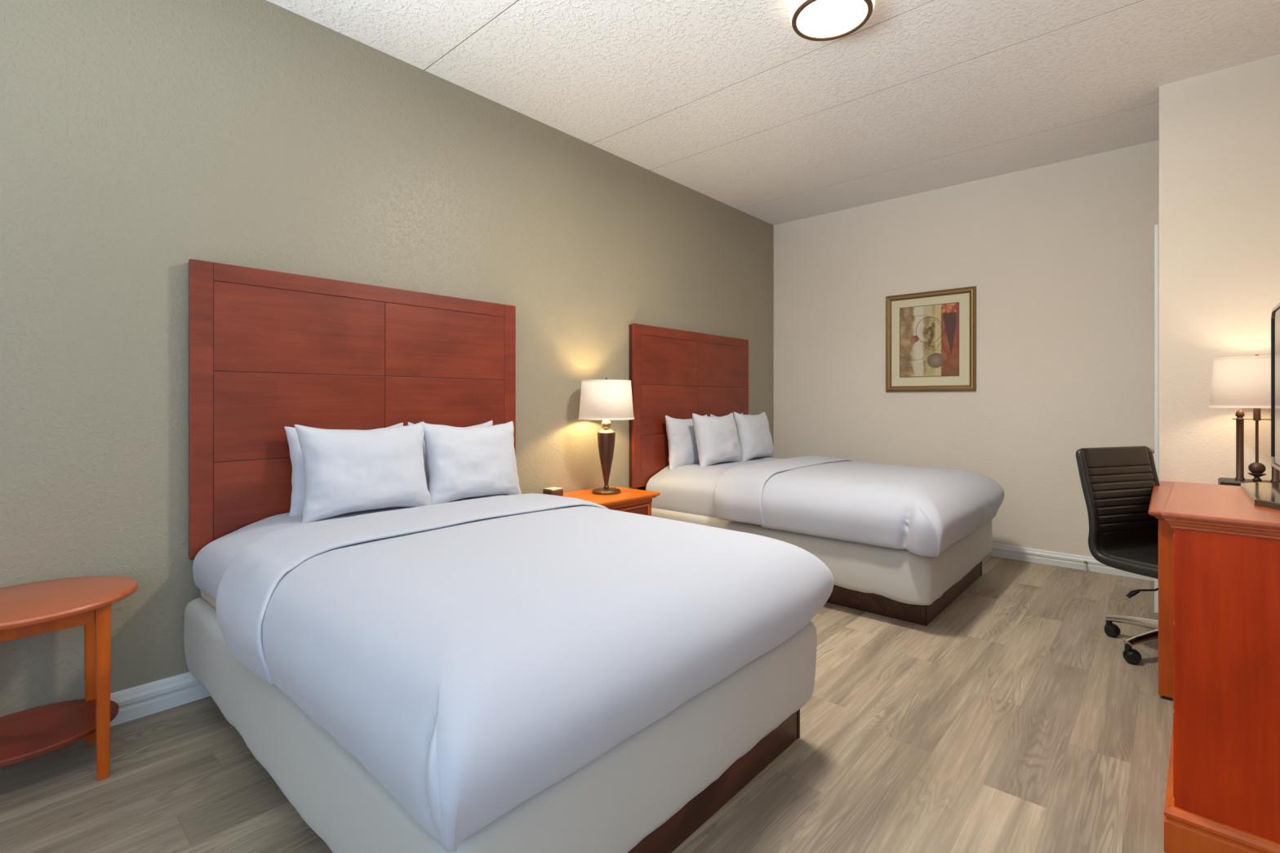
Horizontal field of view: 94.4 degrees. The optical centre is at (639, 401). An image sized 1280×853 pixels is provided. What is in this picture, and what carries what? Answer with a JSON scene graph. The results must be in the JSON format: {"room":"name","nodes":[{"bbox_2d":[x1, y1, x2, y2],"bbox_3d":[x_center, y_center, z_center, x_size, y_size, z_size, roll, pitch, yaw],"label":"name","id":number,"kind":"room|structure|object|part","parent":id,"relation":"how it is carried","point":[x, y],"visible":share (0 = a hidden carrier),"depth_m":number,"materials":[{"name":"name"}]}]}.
{"room":"hotel room","nodes":[
{"label":"hotel room","id":0,"kind":"room"},
{"bbox_2d":[0,0,773,717],"bbox_3d":[-1.051,-0.273,3.322,0.150,2.945,6.947,0,0,42],"label":"wall","id":1,"kind":"structure","parent":0,"point":[140,140],"depth_m":2.42,"materials":[{"name":"beige paint"}]},
{"bbox_2d":[110,671,210,726],"bbox_3d":[-0.989,1.141,3.266,0.018,0.117,6.947,0,0,42],"label":"baseboard","id":2,"kind":"structure","parent":1,"relation":"attached to","point":[148,699],"depth_m":2.28,"materials":[{"name":"white paint"}]},
{"bbox_2d":[188,258,515,559],"bbox_3d":[-1.268,0.062,2.922,0.052,1.245,1.555,0,0,42],"label":"headboard","id":3,"kind":"object","parent":1,"relation":"attached to","point":[269,351],"visible":0.6,"depth_m":2.63,"materials":[{"name":"red wood"}]},
{"bbox_3d":[-1.490,0.437,2.650,0.017,0.377,0.697,0,0,42],"label":"panel","id":4,"kind":"part","parent":3,"relation":"part of","materials":[{"name":"brown wood"}]},
{"bbox_3d":[-1.490,-0.304,2.650,0.017,0.362,0.697,0,0,42],"label":"panel","id":5,"kind":"part","parent":3,"relation":"part of","materials":[{"name":"brown wood"}]},
{"bbox_3d":[-1.490,0.062,2.650,0.017,0.367,0.697,0,0,42],"label":"panel","id":6,"kind":"part","parent":3,"relation":"part of","materials":[{"name":"brown wood"}]},
{"bbox_3d":[-1.270,0.033,2.923,0.048,1.175,1.543,0,0,42],"label":"panel","id":7,"kind":"part","parent":3,"relation":"part of","materials":[{"name":"red wood"}]},
{"bbox_3d":[-1.023,-0.304,3.171,0.017,0.362,0.697,0,0,42],"label":"panel","id":8,"kind":"part","parent":3,"relation":"part of","materials":[{"name":"brown wood"}]},
{"bbox_3d":[-1.023,0.062,3.171,0.017,0.367,0.697,0,0,42],"label":"panel","id":9,"kind":"part","parent":3,"relation":"part of","materials":[{"name":"brown wood"}]},
{"bbox_2d":[629,323,748,490],"bbox_3d":[0.456,0.062,4.848,0.052,1.245,1.555,0,0,42],"label":"headboard","id":10,"kind":"object","parent":1,"relation":"attached to","point":[677,374],"visible":0.72,"depth_m":4.57,"materials":[{"name":"red wood"}]},
{"bbox_3d":[0.448,0.653,4.855,0.030,0.063,1.355,0,0,42],"label":"mounting rail","id":11,"kind":"part","parent":10,"relation":"part of","materials":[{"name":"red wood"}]},
{"bbox_3d":[0.235,0.437,4.576,0.017,0.377,0.697,0,0,42],"label":"panel","id":12,"kind":"part","parent":10,"relation":"part of","materials":[{"name":"brown wood"}]},
{"bbox_3d":[0.235,-0.304,4.576,0.017,0.362,0.697,0,0,42],"label":"panel","id":13,"kind":"part","parent":10,"relation":"part of","materials":[{"name":"brown wood"}]},
{"bbox_3d":[0.235,0.062,4.576,0.017,0.367,0.697,0,0,42],"label":"panel","id":14,"kind":"part","parent":10,"relation":"part of","materials":[{"name":"brown wood"}]},
{"bbox_3d":[0.702,-0.304,5.097,0.017,0.362,0.697,0,0,42],"label":"panel","id":15,"kind":"part","parent":10,"relation":"part of","materials":[{"name":"brown wood"}]},
{"bbox_3d":[0.702,0.062,5.097,0.017,0.367,0.697,0,0,42],"label":"panel","id":16,"kind":"part","parent":10,"relation":"part of","materials":[{"name":"brown wood"}]},
{"bbox_2d":[0,555,1173,852],"bbox_3d":[0.346,1.250,2.071,3.900,0.100,7.247,0,0,42],"label":"floor","id":17,"kind":"structure","parent":0,"point":[1011,721],"depth_m":1.99,"materials":[{"name":"grey wood"}]},
{"bbox_2d":[0,576,137,781],"bbox_3d":[-1.917,0.909,1.850,0.486,0.581,0.532,0,0,42],"label":"side table","id":18,"kind":"object","parent":17,"relation":"on","point":[35,608],"visible":1,"depth_m":1.88,"materials":[{"name":"brown wood"}]},
{"bbox_2d":[0,698,119,767],"bbox_3d":[-1.950,1.056,1.881,0.370,0.020,0.444,0,0,42],"label":"shelf","id":19,"kind":"object","parent":18,"relation":"attached to","point":[32,733],"depth_m":1.89,"materials":[{"name":"brown wood"}]},
{"bbox_3d":[-1.930,0.921,2.083,0.037,0.558,0.037,0,0,42],"label":"leg","id":20,"kind":"part","parent":18,"relation":"part of","materials":[{"name":"brown wood"}]},
{"bbox_3d":[-1.712,0.921,1.887,0.037,0.558,0.037,0,0,42],"label":"leg","id":21,"kind":"part","parent":18,"relation":"part of","materials":[{"name":"brown wood"}]},
{"bbox_2d":[183,494,817,852],"bbox_3d":[-0.575,0.837,2.205,1.961,0.726,1.462,0,0,42],"label":"bed","id":22,"kind":"object","parent":17,"relation":"on","point":[649,793],"visible":0.17,"depth_m":1.52,"materials":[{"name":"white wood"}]},
{"bbox_3d":[-0.573,0.710,2.204,1.905,0.149,1.370,0,0,42],"label":"mattress","id":23,"kind":"part","parent":22,"relation":"part of","materials":[{"name":"beige fabric"}]},
{"bbox_2d":[284,422,403,515],"bbox_3d":[-1.321,0.314,2.701,0.160,0.417,0.526,0,0,39],"label":"pillow","id":24,"kind":"object","parent":22,"relation":"on","point":[298,477],"visible":0.09,"depth_m":2.52,"materials":[{"name":"grey fabric"}]},
{"bbox_2d":[294,421,431,523],"bbox_3d":[-1.179,0.296,2.574,0.202,0.403,0.552,0,0,43],"label":"pillow","id":25,"kind":"object","parent":22,"relation":"on","point":[346,471],"visible":0.99,"depth_m":2.48,"materials":[{"name":"grey fabric"}]},
{"bbox_2d":[407,420,493,489],"bbox_3d":[-0.968,0.313,3.095,0.163,0.419,0.497,0,0,37],"label":"pillow","id":26,"kind":"object","parent":22,"relation":"on","point":[489,423],"visible":0.03,"depth_m":2.94,"materials":[{"name":"grey fabric"}]},
{"bbox_2d":[419,421,521,505],"bbox_3d":[-0.825,0.303,2.954,0.205,0.411,0.547,0,0,37],"label":"pillow","id":27,"kind":"object","parent":22,"relation":"on","point":[464,462],"visible":0.98,"depth_m":2.86,"materials":[{"name":"grey fabric"}]},
{"bbox_2d":[216,493,833,852],"bbox_3d":[-0.352,0.593,2.021,1.505,0.318,1.586,0,0,42],"label":"duvet","id":28,"kind":"object","parent":22,"relation":"on","point":[472,668],"visible":1,"depth_m":1.42,"materials":[{"name":"grey fabric"}]},
{"bbox_2d":[554,485,660,515],"bbox_3d":[-0.253,0.895,3.743,0.457,0.610,0.640,0,0,42],"label":"nightstand","id":29,"kind":"object","parent":17,"relation":"on","point":[629,500],"visible":0.08,"depth_m":3.71,"materials":[{"name":"brown wood"}]},
{"bbox_2d":[542,486,563,496],"bbox_3d":[-0.538,0.564,3.670,0.090,0.052,0.100,0,0,42],"label":"alarm clock","id":30,"kind":"object","parent":29,"relation":"on","point":[554,491],"visible":0.84,"depth_m":3.64,"materials":[{"name":"brown plastic"}]},
{"bbox_3d":[-0.538,0.542,3.670,0.072,0.006,0.086,0,0,42],"label":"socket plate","id":31,"kind":"part","parent":30,"relation":"part of","materials":[{"name":"beige plastic"}]},
{"bbox_2d":[577,377,634,494],"bbox_3d":[-0.217,0.218,3.819,0.360,0.743,0.360,0,0,42],"label":"table lamp","id":32,"kind":"object","parent":29,"relation":"on","point":[606,400],"visible":1,"depth_m":3.70,"materials":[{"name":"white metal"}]},
{"bbox_3d":[-0.217,0.112,3.819,0.360,0.010,0.360,0,0,42],"label":"shade trim","id":33,"kind":"part","parent":32,"relation":"part of","materials":[{"name":"beige fabric"}]},
{"bbox_3d":[-0.217,-0.128,3.819,0.321,0.010,0.321,0,0,42],"label":"shade trim","id":34,"kind":"part","parent":32,"relation":"part of","materials":[{"name":"beige fabric"}]},
{"bbox_3d":[-0.217,-0.008,3.819,0.356,0.248,0.356,0,0,42],"label":"lamp shade","id":35,"kind":"part","parent":32,"relation":"part of","materials":[{"name":"beige fabric"}]},
{"bbox_3d":[-0.123,0.737,3.627,0.017,0.166,0.532,0,0,42],"label":"drawer","id":36,"kind":"part","parent":29,"relation":"part of","materials":[{"name":"brown wood"}]},
{"bbox_3d":[-0.114,0.737,3.619,0.007,0.158,0.524,0,0,42],"label":"drawer moulding","id":37,"kind":"part","parent":29,"relation":"part of","materials":[{"name":"brown wood"}]},
{"bbox_2d":[645,457,992,626],"bbox_3d":[1.222,0.837,4.201,1.974,0.726,1.450,0,0,42],"label":"bed","id":38,"kind":"object","parent":17,"relation":"on","point":[902,584],"visible":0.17,"depth_m":3.38,"materials":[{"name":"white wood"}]},
{"bbox_2d":[665,414,707,470],"bbox_3d":[0.384,0.315,4.609,0.161,0.417,0.534,0,0,37],"label":"pillow","id":39,"kind":"object","parent":38,"relation":"on","point":[682,446],"visible":0.59,"depth_m":4.45,"materials":[{"name":"grey fabric"}]},
{"bbox_2d":[692,412,742,466],"bbox_3d":[0.604,0.297,4.579,0.202,0.413,0.517,0,0,44],"label":"pillow","id":40,"kind":"object","parent":38,"relation":"on","point":[717,440],"visible":0.94,"depth_m":4.46,"materials":[{"name":"grey fabric"}]},
{"bbox_2d":[733,412,773,461],"bbox_3d":[0.958,0.295,4.962,0.201,0.418,0.522,0,0,40],"label":"pillow","id":41,"kind":"object","parent":38,"relation":"on","point":[754,436],"visible":0.85,"depth_m":4.82,"materials":[{"name":"grey fabric"}]},
{"bbox_2d":[714,456,1004,557],"bbox_3d":[1.499,0.607,3.968,1.387,0.348,1.654,0,0,42],"label":"duvet","id":42,"kind":"object","parent":38,"relation":"on","point":[922,511],"visible":1,"depth_m":3.44,"materials":[{"name":"grey fabric"}]},
{"bbox_2d":[1075,445,1159,664],"bbox_3d":[2.524,0.719,2.773,0.616,0.964,0.612,0,0,-18],"label":"office chair","id":43,"kind":"object","parent":17,"relation":"on","point":[1117,483],"visible":0.67,"depth_m":2.96,"materials":[{"name":"black leather"}]},
{"bbox_3d":[2.457,0.487,3.016,0.480,0.500,0.100,0,0,-18],"label":"backrest","id":44,"kind":"part","parent":43,"relation":"part of","materials":[{"name":"black leather"}]},
{"bbox_3d":[2.534,0.729,2.781,0.480,0.124,0.464,0,0,-18],"label":"seat","id":45,"kind":"part","parent":43,"relation":"part of","materials":[{"name":"black leather"}]},
{"bbox_3d":[2.462,1.089,2.917,0.072,0.077,0.279,0,0,-27],"label":"leg","id":46,"kind":"part","parent":43,"relation":"part of","materials":[{"name":"silver metal"}]},
{"bbox_3d":[2.372,1.089,2.741,0.279,0.077,0.072,0,0,-9],"label":"leg","id":47,"kind":"part","parent":43,"relation":"part of","materials":[{"name":"silver metal"}]},
{"bbox_3d":[2.461,0.873,2.807,0.155,0.083,0.017,0,0,35],"label":"height lever","id":48,"kind":"part","parent":43,"relation":"part of","materials":[{"name":"black plastic"}]},
{"bbox_2d":[1148,480,1174,701],"bbox_3d":[2.685,0.820,2.630,0.624,0.760,1.204,0,0,42],"label":"desk","id":49,"kind":"object","parent":17,"relation":"on","point":[1160,493],"visible":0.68,"depth_m":2.38,"materials":[{"name":"brown wood"}]},
{"bbox_3d":[2.313,0.832,2.216,0.562,0.712,0.024,0,0,42],"label":"panel","id":50,"kind":"part","parent":49,"relation":"part of","materials":[{"name":"brown wood"}]},
{"bbox_2d":[1208,354,1279,486],"bbox_3d":[2.988,0.107,2.868,0.336,0.666,0.336,0,0,42],"label":"table lamp","id":51,"kind":"object","parent":49,"relation":"on","point":[1241,381],"visible":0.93,"depth_m":2.84,"materials":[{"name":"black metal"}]},
{"bbox_3d":[2.988,0.028,2.868,0.336,0.010,0.336,0,0,42],"label":"shade trim","id":52,"kind":"part","parent":51,"relation":"part of","materials":[{"name":"beige fabric"}]},
{"bbox_3d":[2.945,0.215,2.907,0.036,0.346,0.036,0,0,42],"label":"post","id":53,"kind":"part","parent":51,"relation":"part of","materials":[{"name":"brown metal"}]},
{"bbox_3d":[2.988,-0.090,2.868,0.332,0.244,0.332,0,0,42],"label":"lamp shade","id":54,"kind":"part","parent":51,"relation":"part of","materials":[{"name":"beige fabric"}]},
{"bbox_3d":[2.988,-0.208,2.868,0.304,0.010,0.304,0,0,42],"label":"shade trim","id":55,"kind":"part","parent":51,"relation":"part of","materials":[{"name":"beige fabric"}]},
{"bbox_3d":[2.988,0.204,2.868,0.066,0.368,0.066,0,0,42],"label":"stem","id":56,"kind":"part","parent":51,"relation":"part of","materials":[{"name":"brown metal"}]},
{"bbox_3d":[3.034,0.215,2.827,0.036,0.346,0.036,0,0,42],"label":"post","id":57,"kind":"part","parent":51,"relation":"part of","materials":[{"name":"brown metal"}]},
{"bbox_2d":[1160,481,1279,852],"bbox_3d":[1.891,0.748,1.670,0.599,0.905,0.834,0,0,44],"label":"dresser","id":58,"kind":"object","parent":17,"relation":"on","point":[1223,790],"visible":1,"depth_m":1.51,"materials":[{"name":"brown wood"}]},
{"bbox_3d":[1.698,0.479,1.855,0.019,0.230,0.730,0,0,44],"label":"drawer","id":59,"kind":"part","parent":58,"relation":"part of","materials":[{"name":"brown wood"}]},
{"bbox_3d":[1.698,0.717,1.855,0.019,0.230,0.730,0,0,44],"label":"drawer","id":60,"kind":"part","parent":58,"relation":"part of","materials":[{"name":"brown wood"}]},
{"bbox_3d":[1.698,0.955,1.855,0.019,0.230,0.730,0,0,44],"label":"drawer","id":61,"kind":"part","parent":58,"relation":"part of","materials":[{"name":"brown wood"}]},
{"bbox_2d":[1240,302,1279,510],"bbox_3d":[1.978,-0.020,1.759,0.245,0.630,1.080,0,0,42],"label":"television","id":62,"kind":"object","parent":58,"relation":"on","point":[1266,495],"visible":1,"depth_m":2.06,"materials":[{"name":"black plastic"}]},
{"bbox_2d":[266,0,1279,225],"bbox_3d":[0.346,-1.801,2.071,3.900,0.120,7.247,0,0,42],"label":"ceiling","id":63,"kind":"structure","parent":0,"point":[722,100],"depth_m":3.13,"materials":[{"name":"paint"}]},
{"bbox_2d":[789,0,875,40],"bbox_3d":[0.822,-1.691,2.540,0.352,0.100,0.352,0,0,42],"label":"ceiling light","id":64,"kind":"object","parent":63,"relation":"attached to","point":[811,20],"visible":1,"depth_m":2.54,"materials":[{"name":"white"}]},
{"bbox_2d":[773,139,1159,556],"bbox_3d":[2.713,-0.273,4.715,3.900,2.945,0.150,0,0,42],"label":"wall","id":65,"kind":"structure","parent":0,"point":[1059,257],"depth_m":4.55,"materials":[{"name":"beige paint"}]},
{"bbox_2d":[885,286,976,391],"bbox_3d":[2.383,-0.493,4.888,0.692,0.824,0.031,0,0,42],"label":"framed picture","id":66,"kind":"object","parent":65,"relation":"attached to","point":[931,336],"visible":1,"depth_m":4.88,"materials":[{"name":"multicoloured paper"}]},
{"bbox_2d":[899,302,959,377],"bbox_3d":[2.384,-0.497,4.893,0.460,0.593,0.001,0,0,42],"label":"print","id":67,"kind":"object","parent":66,"relation":"attached to","point":[929,335],"depth_m":4.88},
{"bbox_2d":[987,542,1154,581],"bbox_3d":[2.394,1.150,4.888,2.859,0.101,0.018,0,0,42],"label":"baseboard","id":68,"kind":"structure","parent":65,"relation":"attached to","point":[1005,551],"depth_m":4.31,"materials":[{"name":"white paint"}]},
{"bbox_2d":[1159,53,1279,484],"bbox_3d":[3.436,-0.273,3.366,0.723,2.945,0.896,0,0,42],"label":"wall","id":69,"kind":"structure","parent":0,"point":[1220,130],"depth_m":3.13,"materials":[{"name":"beige paint"}]},
{"bbox_2d":[1151,224,1159,613],"bbox_3d":[3.159,0.100,3.664,0.086,2.200,0.795,0,0,42],"label":"door","id":70,"kind":"structure","parent":69,"relation":"in","point":[1156,451],"depth_m":3.35,"materials":[{"name":"white paint"}]},
{"bbox_3d":[3.184,0.100,3.642,0.020,2.200,0.795,0,0,42],"label":"casing","id":71,"kind":"part","parent":70,"relation":"part of","materials":[{"name":"white paint"}]}
]}

